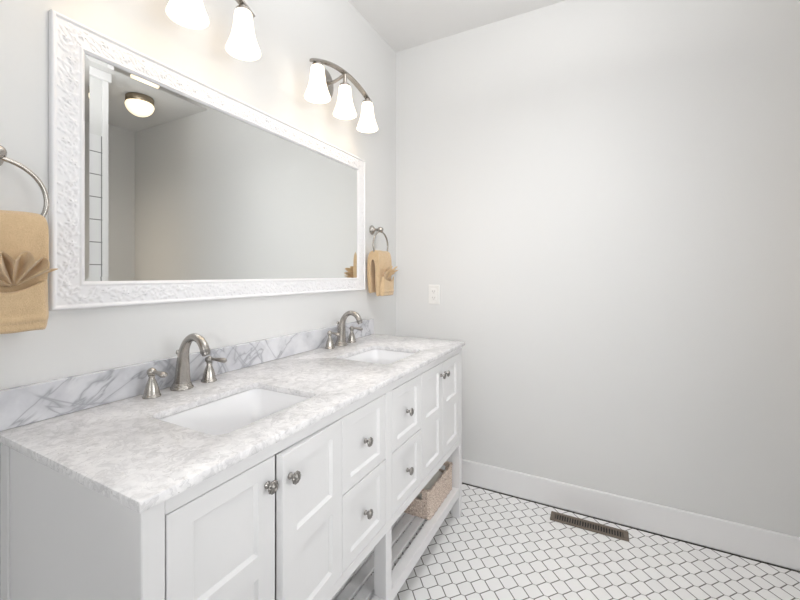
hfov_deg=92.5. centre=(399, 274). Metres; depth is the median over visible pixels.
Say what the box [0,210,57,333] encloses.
hand towel
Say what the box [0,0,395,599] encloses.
wall
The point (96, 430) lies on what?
countertop
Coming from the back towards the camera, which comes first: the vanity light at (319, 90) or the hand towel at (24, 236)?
the vanity light at (319, 90)
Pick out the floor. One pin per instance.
(500, 547)
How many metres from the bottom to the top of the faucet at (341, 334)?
0.168 m
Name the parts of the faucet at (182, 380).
handle, lever, spout, handle, lever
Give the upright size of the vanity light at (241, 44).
0.244 m
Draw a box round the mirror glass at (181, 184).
[85,54,356,280]
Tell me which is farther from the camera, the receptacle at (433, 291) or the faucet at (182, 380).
the receptacle at (433, 291)
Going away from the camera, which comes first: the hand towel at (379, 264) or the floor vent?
the floor vent
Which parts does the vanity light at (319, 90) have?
lamp shade, arm, lamp shade, lamp shade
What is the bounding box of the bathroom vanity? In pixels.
[1,347,461,599]
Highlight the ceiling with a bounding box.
[348,0,564,51]
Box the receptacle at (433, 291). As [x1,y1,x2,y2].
[431,289,435,299]
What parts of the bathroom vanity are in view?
leg, panel, leg, door, knob, knob, door, frame, drawer, drawer, knob, knob, leg, drawer, drawer, knob, knob, shelf rail, door, door, leg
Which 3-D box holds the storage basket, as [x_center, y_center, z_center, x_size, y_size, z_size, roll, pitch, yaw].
[0.063,1.004,1.857,0.309,0.124,0.297,0,0,28]
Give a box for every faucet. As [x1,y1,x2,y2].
[142,333,226,398]
[325,311,362,348]
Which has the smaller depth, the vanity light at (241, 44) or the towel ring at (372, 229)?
the vanity light at (241, 44)
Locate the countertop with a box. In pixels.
[0,319,464,513]
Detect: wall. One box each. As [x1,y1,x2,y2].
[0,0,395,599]
[396,0,799,536]
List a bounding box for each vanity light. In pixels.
[166,0,260,60]
[304,58,377,132]
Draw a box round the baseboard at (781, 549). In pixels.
[440,456,799,570]
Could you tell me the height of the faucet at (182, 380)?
0.168 m
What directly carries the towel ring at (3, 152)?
attached to the wall at (288, 33)
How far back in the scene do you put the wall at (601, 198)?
1.88 m
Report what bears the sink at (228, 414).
in the countertop
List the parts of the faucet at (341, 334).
handle, lever, spout, handle, lever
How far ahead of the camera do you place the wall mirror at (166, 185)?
1.18 m
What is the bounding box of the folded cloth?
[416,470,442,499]
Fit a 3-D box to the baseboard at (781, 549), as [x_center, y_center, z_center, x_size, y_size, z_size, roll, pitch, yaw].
[1.292,1.150,1.759,2.985,0.134,0.016,0,0,28]
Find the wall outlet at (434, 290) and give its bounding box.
[429,285,439,303]
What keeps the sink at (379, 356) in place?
in the countertop
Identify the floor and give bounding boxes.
[335,484,799,599]
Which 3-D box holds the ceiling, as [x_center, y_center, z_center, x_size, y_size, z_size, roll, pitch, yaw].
[0.460,-1.476,0.172,3.185,0.100,3.800,0,0,28]
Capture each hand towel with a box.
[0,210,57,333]
[367,250,397,295]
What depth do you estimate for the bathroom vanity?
0.83 m
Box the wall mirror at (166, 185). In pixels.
[49,9,364,310]
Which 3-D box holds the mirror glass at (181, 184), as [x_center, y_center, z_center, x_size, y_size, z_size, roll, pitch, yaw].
[-0.516,-0.271,1.514,0.004,0.585,1.235,0,0,28]
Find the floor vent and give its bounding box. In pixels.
[550,511,628,541]
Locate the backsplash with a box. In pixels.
[0,319,373,430]
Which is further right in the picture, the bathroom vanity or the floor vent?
the floor vent
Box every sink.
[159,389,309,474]
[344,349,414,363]
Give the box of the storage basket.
[404,461,452,519]
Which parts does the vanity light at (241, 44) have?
lamp shade, lamp shade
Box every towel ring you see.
[0,145,48,216]
[369,225,388,251]
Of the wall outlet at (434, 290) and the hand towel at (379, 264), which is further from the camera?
the wall outlet at (434, 290)

